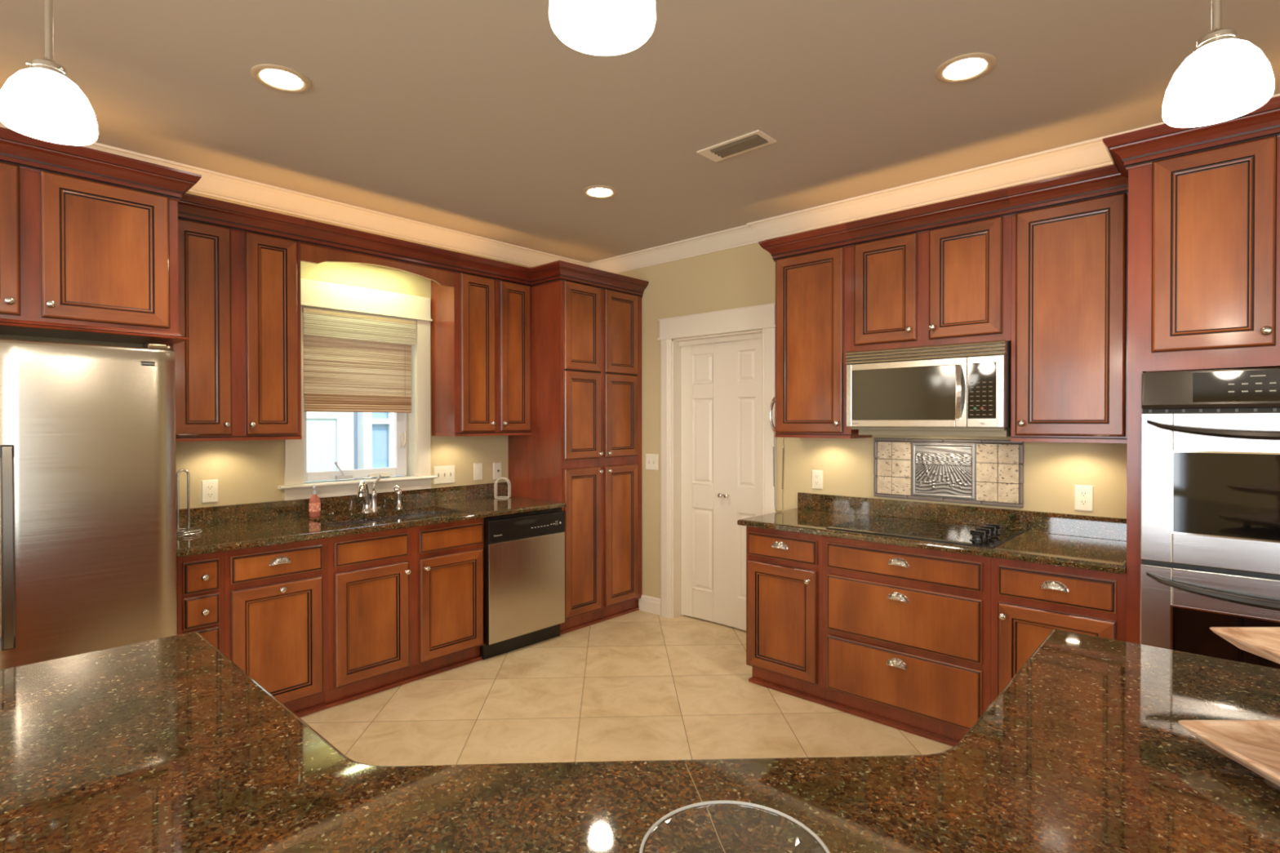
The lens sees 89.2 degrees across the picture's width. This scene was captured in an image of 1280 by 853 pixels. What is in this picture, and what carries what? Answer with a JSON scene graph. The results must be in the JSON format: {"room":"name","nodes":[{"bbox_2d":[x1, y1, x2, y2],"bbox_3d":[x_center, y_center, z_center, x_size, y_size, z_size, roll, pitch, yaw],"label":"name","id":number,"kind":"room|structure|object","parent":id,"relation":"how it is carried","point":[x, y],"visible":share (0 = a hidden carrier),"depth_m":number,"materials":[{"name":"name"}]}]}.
{"room":"kitchen","nodes":[
{"label":"kitchen","id":0,"kind":"room"},
{"bbox_2d":[0,191,532,509],"bbox_3d":[-3.219,0.067,2.496,0.160,2.755,9.900,0,1,42],"label":"wall","id":1,"kind":"structure","parent":0,"point":[251,471],"depth_m":3.66,"materials":[{"name":"beige paint"}]},
{"bbox_2d":[0,127,201,348],"bbox_3d":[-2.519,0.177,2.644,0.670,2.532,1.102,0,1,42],"label":"upper cabinet","id":2,"kind":"object","parent":1,"relation":"attached to","point":[89,237],"visible":0.99,"depth_m":2.58,"materials":[{"name":"brown wood"}]},
{"bbox_2d":[201,479,217,502],"bbox_3d":[-2.264,0.341,3.416,0.008,0.120,0.074,0,1,42],"label":"electrical outlet","id":3,"kind":"object","parent":1,"relation":"attached to","point":[209,487],"visible":1,"depth_m":3.41,"materials":[{"name":"beige plastic"}]},
{"bbox_2d":[206,484,213,489],"bbox_3d":[-2.262,0.321,3.414,0.003,0.027,0.033,0,1,42],"label":"receptacle","id":4,"kind":"object","parent":3,"relation":"attached to","point":[208,486],"depth_m":3.41,"materials":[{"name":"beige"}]},
{"bbox_2d":[206,492,213,497],"bbox_3d":[-2.262,0.361,3.415,0.003,0.027,0.033,0,1,42],"label":"receptacle","id":5,"kind":"object","parent":3,"relation":"attached to","point":[209,495],"depth_m":3.41,"materials":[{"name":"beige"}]},
{"bbox_2d":[168,192,305,441],"bbox_3d":[-2.103,-0.512,3.328,0.355,1.165,0.611,0,1,42],"label":"upper cabinet","id":6,"kind":"object","parent":1,"relation":"attached to","point":[238,367],"visible":0.93,"depth_m":3.26,"materials":[{"name":"brown wood"}]},
{"bbox_2d":[178,481,509,528],"bbox_3d":[-1.715,0.467,4.008,0.019,0.100,2.196,0,1,42],"label":"backsplash","id":7,"kind":"structure","parent":1,"relation":"attached to","point":[201,517],"depth_m":3.84,"materials":[{"name":"brown stone"}]},
{"bbox_2d":[277,475,436,489],"bbox_3d":[-1.715,0.340,4.009,0.100,0.018,0.960,0,1,42],"label":"trim","id":8,"kind":"structure","parent":1,"relation":"attached to","point":[409,477],"depth_m":3.94,"materials":[{"name":"beige paint"}]},
{"bbox_2d":[284,278,432,500],"bbox_3d":[-1.704,-0.211,4.005,0.036,1.285,0.915,0,1,42],"label":"trim","id":9,"kind":"structure","parent":1,"relation":"attached to","point":[314,294],"depth_m":4.07,"materials":[{"name":"beige paint"}]},
{"bbox_2d":[302,306,417,484],"bbox_3d":[-1.773,-0.173,4.069,0.169,1.060,0.718,0,1,42],"label":"window","id":10,"kind":"structure","parent":1,"relation":"in","point":[405,424],"depth_m":4.24,"materials":[{"name":"beige fabric"}]},
{"bbox_2d":[302,307,415,413],"bbox_3d":[-1.719,-0.387,4.008,0.048,0.598,0.694,0,1,42],"label":"bamboo roman shade","id":11,"kind":"object","parent":10,"relation":"attached to","point":[353,362],"visible":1,"depth_m":3.98,"materials":[{"name":"beige wood"}]},
{"bbox_2d":[0,120,764,273],"bbox_3d":[-2.831,-1.249,1.520,1.720,0.107,9.000,0,1,42],"label":"trim","id":12,"kind":"structure","parent":1,"relation":"attached to","point":[211,184],"depth_m":4.19,"materials":[{"name":"beige paint"}]},
{"bbox_2d":[433,465,454,484],"bbox_3d":[-1.332,0.329,4.429,0.016,0.122,0.163,0,1,42],"label":"light switch","id":13,"kind":"object","parent":1,"relation":"attached to","point":[445,474],"visible":1,"depth_m":4.43,"materials":[{"name":"beige plastic"}]},
{"bbox_2d":[473,462,482,479],"bbox_3d":[-1.152,0.321,4.629,0.012,0.122,0.074,0,1,42],"label":"dimmer switch","id":14,"kind":"object","parent":1,"relation":"attached to","point":[477,467],"visible":1,"depth_m":4.62,"materials":[{"name":"beige plastic"}]},
{"bbox_2d":[431,253,532,436],"bbox_3d":[-1.055,-0.522,4.473,0.355,1.165,0.638,0,1,42],"label":"upper cabinet","id":15,"kind":"object","parent":1,"relation":"attached to","point":[481,326],"visible":1,"depth_m":4.33,"materials":[{"name":"brown wood"}]},
{"bbox_2d":[300,218,460,287],"bbox_3d":[-1.487,-0.996,3.803,0.091,0.206,0.928,0,1,42],"label":"valance","id":16,"kind":"object","parent":15,"relation":"attached to","point":[321,242],"visible":0.99,"depth_m":3.75,"materials":[{"name":"brown wood"}]},
{"bbox_2d":[361,263,403,271],"bbox_3d":[-1.618,-0.995,3.922,0.262,0.037,0.926,0,1,42],"label":"light","id":17,"kind":"object","parent":16,"relation":"attached to","point":[362,264],"visible":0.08,"depth_m":4.09,"materials":[{"name":"beige paint"}]},
{"bbox_2d":[493,462,502,479],"bbox_3d":[-1.042,0.325,4.751,0.010,0.122,0.074,0,1,42],"label":"phone jack","id":18,"kind":"object","parent":1,"relation":"attached to","point":[497,467],"visible":0.96,"depth_m":4.75,"materials":[{"name":"beige plastic"}]},
{"bbox_2d":[299,609,953,765],"bbox_3d":[-0.282,1.488,-0.180,8.200,0.050,9.900,0,1,42],"label":"floor","id":19,"kind":"structure","parent":0,"point":[638,685],"depth_m":3.26,"materials":[{"name":"tile"}]},
{"bbox_2d":[0,338,177,670],"bbox_3d":[-2.472,0.549,2.561,0.800,1.768,0.934,0,1,42],"label":"refrigerator","id":20,"kind":"object","parent":19,"relation":"on","point":[88,475],"visible":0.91,"depth_m":2.46,"materials":[{"name":"grey metal"}]},
{"bbox_2d":[176,551,224,654],"bbox_3d":[-2.149,0.999,3.068,0.652,0.880,0.178,0,1,42],"label":"base cabinet","id":21,"kind":"object","parent":19,"relation":"on","point":[200,578],"visible":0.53,"depth_m":2.87,"materials":[{"name":"brown wood"}]},
{"bbox_2d":[224,537,328,717],"bbox_3d":[-1.935,0.998,3.302,0.652,0.880,0.453,0,1,42],"label":"base cabinet","id":22,"kind":"object","parent":19,"relation":"on","point":[276,595],"visible":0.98,"depth_m":3.11,"materials":[{"name":"brown wood"}]},
{"bbox_2d":[324,517,484,708],"bbox_3d":[-1.469,0.993,3.811,0.652,0.880,0.927,0,1,42],"label":"base cabinet","id":23,"kind":"object","parent":19,"relation":"on","point":[405,606],"visible":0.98,"depth_m":3.56,"materials":[{"name":"brown wood"}]},
{"bbox_2d":[176,495,565,557],"bbox_3d":[-1.483,0.535,3.796,0.648,0.032,2.196,0,1,42],"label":"countertop","id":24,"kind":"structure","parent":23,"relation":"on","point":[220,538],"depth_m":3.49,"materials":[{"name":"brown stone"}]},
{"bbox_2d":[176,469,203,536],"bbox_3d":[-2.222,0.364,3.165,0.152,0.314,0.152,0,1,42],"label":"paper towel holder","id":25,"kind":"object","parent":24,"relation":"on","point":[183,531],"visible":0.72,"depth_m":3.16,"materials":[{"name":"silver metal"}]},
{"bbox_2d":[308,485,320,517],"bbox_3d":[-1.877,0.431,3.741,0.050,0.176,0.065,0,0,16],"label":"soap dispenser","id":26,"kind":"object","parent":24,"relation":"on","point":[314,503],"visible":1,"depth_m":3.73,"materials":[{"name":"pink plastic"}]},
{"bbox_2d":[356,474,380,512],"bbox_3d":[-1.645,0.408,3.886,0.088,0.222,0.238,0,0,2],"label":"faucet","id":27,"kind":"object","parent":24,"relation":"on","point":[363,491],"visible":1,"depth_m":3.91,"materials":[{"name":"silver metal"}]},
{"bbox_2d":[324,511,448,527],"bbox_3d":[-1.455,0.644,3.787,0.383,0.184,0.798,0,1,42],"label":"sink","id":28,"kind":"object","parent":24,"relation":"in","point":[433,513],"visible":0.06,"depth_m":3.88,"materials":[{"name":"silver metal"}]},
{"bbox_2d":[393,485,402,509],"bbox_3d":[-1.523,0.443,4.085,0.044,0.148,0.058,0,1,42],"label":"sprayer","id":29,"kind":"object","parent":24,"relation":"on","point":[398,491],"visible":1,"depth_m":4.08,"materials":[{"name":"silver metal"}]},
{"bbox_2d":[494,477,511,498],"bbox_3d":[-0.986,0.438,4.643,0.114,0.147,0.104,0,0,25],"label":"napkin holder","id":30,"kind":"object","parent":24,"relation":"on","point":[504,478],"visible":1,"depth_m":4.63,"materials":[{"name":"white metal"}]},
{"bbox_2d":[480,507,564,659],"bbox_3d":[-0.938,0.993,4.372,0.622,0.872,0.616,0,1,42],"label":"dishwasher","id":31,"kind":"object","parent":19,"relation":"on","point":[524,553],"visible":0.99,"depth_m":4.14,"materials":[{"name":"silver metal"}]},
{"bbox_2d":[507,260,648,635],"bbox_3d":[-0.481,0.158,4.872,0.670,2.532,0.890,0,1,42],"label":"pantry cabinet","id":32,"kind":"object","parent":19,"relation":"on","point":[583,451],"visible":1,"depth_m":4.62,"materials":[{"name":"brown wood"}]},
{"bbox_2d":[746,526,825,705],"bbox_3d":[0.955,0.992,3.692,0.462,0.880,0.662,0,1,42],"label":"base cabinet","id":33,"kind":"object","parent":19,"relation":"on","point":[784,569],"visible":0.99,"depth_m":3.46,"materials":[{"name":"brown wood"}]},
{"bbox_2d":[822,536,991,746],"bbox_3d":[1.415,0.995,3.273,0.780,0.880,0.657,0,1,42],"label":"base cabinet","id":34,"kind":"object","parent":19,"relation":"on","point":[907,630],"visible":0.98,"depth_m":3.03,"materials":[{"name":"brown wood"}]},
{"bbox_2d":[737,508,1126,573],"bbox_3d":[1.408,0.537,3.280,1.744,0.032,0.654,0,1,42],"label":"countertop","id":35,"kind":"structure","parent":34,"relation":"on","point":[1105,555],"depth_m":2.92,"materials":[{"name":"brown stone"}]},
{"bbox_2d":[826,515,1024,548],"bbox_3d":[1.427,0.496,3.265,0.774,0.050,0.570,0,1,42],"label":"electric cooktop","id":36,"kind":"object","parent":35,"relation":"in","point":[989,535],"visible":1,"depth_m":3.20,"materials":[{"name":"black glass"}]},
{"bbox_2d":[990,557,1126,703],"bbox_3d":[1.875,0.998,2.849,0.470,0.880,0.662,0,1,42],"label":"base cabinet","id":37,"kind":"object","parent":19,"relation":"on","point":[1029,601],"visible":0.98,"depth_m":2.66,"materials":[{"name":"brown wood"}]},
{"bbox_2d":[1102,95,1279,644],"bbox_3d":[2.331,0.175,2.409,0.932,2.532,0.687,0,1,42],"label":"tall cabinet","id":38,"kind":"object","parent":19,"relation":"on","point":[1204,201],"visible":0.41,"depth_m":2.32,"materials":[{"name":"brown wood"}]},
{"bbox_2d":[1140,367,1279,668],"bbox_3d":[2.330,0.449,2.358,0.764,1.308,0.696,0,1,42],"label":"double oven","id":39,"kind":"object","parent":38,"relation":"in","point":[1210,486],"visible":0.88,"depth_m":2.27,"materials":[{"name":"silver metal"}]},
{"bbox_3d":[-0.006,1.012,1.100,2.536,0.881,2.417,0,1,42],"label":"cabinet","id":40,"kind":"object","parent":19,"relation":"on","visible":0},
{"bbox_2d":[0,629,1279,852],"bbox_3d":[-0.004,0.556,0.914,3.577,0.032,1.581,0,0,0],"label":"countertop","id":41,"kind":"structure","parent":40,"relation":"on","point":[166,744],"depth_m":0.98,"materials":[{"name":"brown stone"}]},
{"bbox_2d":[639,800,830,852],"bbox_3d":[0.108,0.513,0.733,0.220,0.056,0.220,0,1,42],"label":"glass dish","id":42,"kind":"object","parent":41,"relation":"on","point":[718,826],"visible":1,"depth_m":0.81,"materials":[{"name":"clear glass"}]},
{"bbox_2d":[1177,626,1279,786],"bbox_3d":[1.078,0.343,0.902,0.371,0.392,0.371,0,0,0],"label":"tiered tray","id":43,"kind":"object","parent":41,"relation":"on","point":[1255,744],"visible":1,"depth_m":1.04,"materials":[{"name":"brown wood"}]},
{"bbox_2d":[1209,626,1279,663],"bbox_3d":[1.078,0.348,0.931,0.288,0.031,0.288,0,0,0],"label":"tray","id":44,"kind":"object","parent":43,"relation":"on","point":[1262,642],"depth_m":1.04,"materials":[{"name":"brown wood"}]},
{"bbox_2d":[0,0,1279,262],"bbox_3d":[-0.261,-1.351,-0.325,8.300,0.120,10.050,0,1,42],"label":"ceiling","id":45,"kind":"structure","parent":0,"point":[471,117],"depth_m":2.58,"materials":[{"name":"beige paint"}]},
{"bbox_2d":[0,0,97,146],"bbox_3d":[-1.116,-0.930,1.224,0.142,0.744,0.142,0,1,42],"label":"pendant lamp","id":46,"kind":"object","parent":45,"relation":"hanging from","point":[39,101],"visible":1,"depth_m":1.20,"materials":[{"name":"white glass"}]},
{"bbox_2d":[250,64,311,93],"bbox_3d":[-1.351,-1.306,2.446,0.200,0.009,0.200,0,1,42],"label":"recessed light","id":47,"kind":"object","parent":45,"relation":"in","point":[282,78],"visible":1,"depth_m":2.43,"materials":[{"name":"beige"}]},
{"bbox_2d":[582,185,617,199],"bbox_3d":[-0.226,-1.317,3.655,0.200,0.009,0.200,0,1,42],"label":"recessed light","id":48,"kind":"object","parent":45,"relation":"in","point":[600,192],"visible":1,"depth_m":3.64,"materials":[{"name":"beige"}]},
{"bbox_2d":[548,0,656,55],"bbox_3d":[-0.050,-0.916,0.863,0.142,0.768,0.142,0,1,42],"label":"pendant lamp","id":49,"kind":"object","parent":45,"relation":"hanging from","point":[591,27],"visible":1,"depth_m":0.86,"materials":[{"name":"white glass"}]},
{"bbox_2d":[696,129,777,162],"bbox_3d":[0.451,-1.311,3.050,0.345,0.012,0.154,0,1,42],"label":"ceiling vent","id":50,"kind":"object","parent":45,"relation":"in","point":[755,140],"visible":1,"depth_m":3.03,"materials":[{"name":"beige metal"}]},
{"bbox_2d":[934,53,995,83],"bbox_3d":[1.190,-1.308,2.377,0.200,0.009,0.200,0,1,42],"label":"recessed light","id":51,"kind":"object","parent":45,"relation":"in","point":[966,67],"visible":1,"depth_m":2.36,"materials":[{"name":"beige"}]},
{"bbox_2d":[1161,0,1275,128],"bbox_3d":[0.972,-0.918,1.093,0.142,0.768,0.142,0,1,42],"label":"pendant lamp","id":52,"kind":"object","parent":45,"relation":"hanging from","point":[1226,77],"visible":1,"depth_m":1.06,"materials":[{"name":"white glass"}]},
{"bbox_2d":[616,164,1127,598],"bbox_3d":[2.557,0.060,2.765,8.000,2.755,0.143,0,1,42],"label":"wall","id":53,"kind":"structure","parent":0,"point":[741,277],"depth_m":4.19,"materials":[{"name":"beige paint"}]},
{"bbox_2d":[638,594,660,615],"bbox_3d":[0.078,1.363,4.969,0.222,0.120,0.016,0,1,42],"label":"baseboard","id":54,"kind":"structure","parent":53,"relation":"attached to","point":[646,603],"depth_m":4.96,"materials":[{"name":"beige paint"}]},
{"bbox_2d":[645,453,657,470],"bbox_3d":[0.087,0.271,4.950,0.124,0.122,0.016,0,1,42],"label":"light switch","id":55,"kind":"object","parent":53,"relation":"attached to","point":[651,460],"visible":1,"depth_m":4.95,"materials":[{"name":"beige plastic"}]},
{"bbox_2d":[671,329,761,617],"bbox_3d":[0.573,0.392,4.599,0.785,2.068,0.130,0,1,42],"label":"trim","id":56,"kind":"structure","parent":53,"relation":"attached to","point":[677,344],"depth_m":4.83,"materials":[{"name":"beige paint"}]},
{"bbox_2d":[657,302,776,618],"bbox_3d":[0.517,0.313,4.544,1.010,2.226,0.036,0,1,42],"label":"trim","id":57,"kind":"structure","parent":53,"relation":"attached to","point":[762,317],"depth_m":4.59,"materials":[{"name":"beige paint"}]},
{"bbox_2d":[680,338,761,631],"bbox_3d":[0.591,0.399,4.622,0.758,2.028,0.080,0,1,42],"label":"door","id":58,"kind":"structure","parent":53,"relation":"in","point":[721,416],"depth_m":4.66,"materials":[{"name":"beige paint"}]},
{"bbox_2d":[758,222,871,438],"bbox_3d":[1.028,-0.518,3.821,0.547,1.165,0.353,0,1,42],"label":"upper cabinet","id":59,"kind":"object","parent":53,"relation":"attached to","point":[813,268],"visible":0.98,"depth_m":3.70,"materials":[{"name":"brown wood"}]},
{"bbox_2d":[769,396,784,511],"bbox_3d":[0.856,0.165,3.949,0.134,0.694,0.076,0,0,-23],"label":"telephone","id":60,"kind":"object","parent":59,"relation":"attached to","point":[773,401],"visible":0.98,"depth_m":3.92,"materials":[{"name":"white plastic"}]},
{"bbox_2d":[811,470,822,489],"bbox_3d":[1.093,0.328,4.005,0.072,0.116,0.008,0,1,42],"label":"electrical outlet","id":61,"kind":"object","parent":53,"relation":"attached to","point":[817,475],"visible":1,"depth_m":4.00,"materials":[{"name":"beige plastic"}]},
{"bbox_2d":[845,187,1011,351],"bbox_3d":[1.518,-0.751,3.371,0.780,0.694,0.353,0,1,42],"label":"upper cabinet","id":62,"kind":"object","parent":53,"relation":"attached to","point":[938,273],"visible":0.99,"depth_m":3.24,"materials":[{"name":"brown wood"}]},
{"bbox_2d":[845,339,1011,436],"bbox_3d":[1.501,-0.177,3.347,0.762,0.446,0.418,0,1,42],"label":"microwave oven","id":63,"kind":"object","parent":62,"relation":"attached to","point":[962,388],"visible":1,"depth_m":3.18,"materials":[{"name":"silver metal"}]},
{"bbox_2d":[851,426,1010,436],"bbox_3d":[1.528,0.025,3.381,0.738,0.043,0.335,0,1,42],"label":"hood","id":64,"kind":"object","parent":63,"relation":"attached to","point":[908,431],"depth_m":3.25,"materials":[{"name":"silver metal"}]},
{"bbox_2d":[873,437,1023,507],"bbox_3d":[1.636,0.237,3.501,0.763,0.339,0.017,0,1,42],"label":"tile backsplash","id":65,"kind":"structure","parent":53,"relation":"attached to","point":[963,471],"depth_m":3.47,"materials":[{"name":"brown tile"}]},
{"bbox_2d":[797,492,1126,541],"bbox_3d":[1.631,0.468,3.505,1.719,0.100,0.020,0,1,42],"label":"backsplash","id":66,"kind":"structure","parent":53,"relation":"attached to","point":[1084,526],"depth_m":3.39,"materials":[{"name":"brown stone"}]},
{"bbox_2d":[746,93,1279,240],"bbox_3d":[3.085,-1.258,2.127,6.372,0.107,0.115,0,1,42],"label":"trim","id":67,"kind":"structure","parent":53,"relation":"attached to","point":[1092,153],"depth_m":3.43,"materials":[{"name":"beige paint"}]},
{"bbox_2d":[1007,164,1128,443],"bbox_3d":[1.978,-0.512,2.951,0.469,1.165,0.353,0,1,42],"label":"upper cabinet","id":68,"kind":"object","parent":53,"relation":"attached to","point":[1069,233],"visible":0.92,"depth_m":2.86,"materials":[{"name":"brown wood"}]},
{"bbox_2d":[1074,484,1093,511],"bbox_3d":[2.105,0.340,3.078,0.074,0.122,0.008,0,1,42],"label":"electrical outlet","id":69,"kind":"object","parent":53,"relation":"attached to","point":[1083,495],"visible":1,"depth_m":3.08,"materials":[{"name":"beige plastic"}]},
{"bbox_2d":[1079,499,1087,505],"bbox_3d":[2.103,0.360,3.077,0.033,0.027,0.003,0,1,42],"label":"receptacle","id":70,"kind":"object","parent":69,"relation":"attached to","point":[1082,502],"depth_m":3.08,"materials":[{"name":"beige plastic"}]},
{"bbox_2d":[1079,491,1088,497],"bbox_3d":[2.103,0.320,3.076,0.033,0.027,0.003,0,1,42],"label":"receptacle","id":71,"kind":"object","parent":69,"relation":"attached to","point":[1082,494],"depth_m":3.08,"materials":[{"name":"beige plastic"}]},
{"label":"outside","id":72,"kind":"structure","parent":0,"visible":0},
{"bbox_3d":[-3.819,1.574,8.547,8.800,0.250,18.000,0,1,42],"label":"lawn","id":73,"kind":"structure","parent":72,"visible":0},
{"bbox_2d":[303,411,403,482],"bbox_3d":[-2.852,-0.590,6.967,0.740,4.000,11.000,0,1,42],"label":"neighbouring house","id":74,"kind":"structure","parent":73,"relation":"on","point":[353,440],"depth_m":6.45,"materials":[{"name":"white"}]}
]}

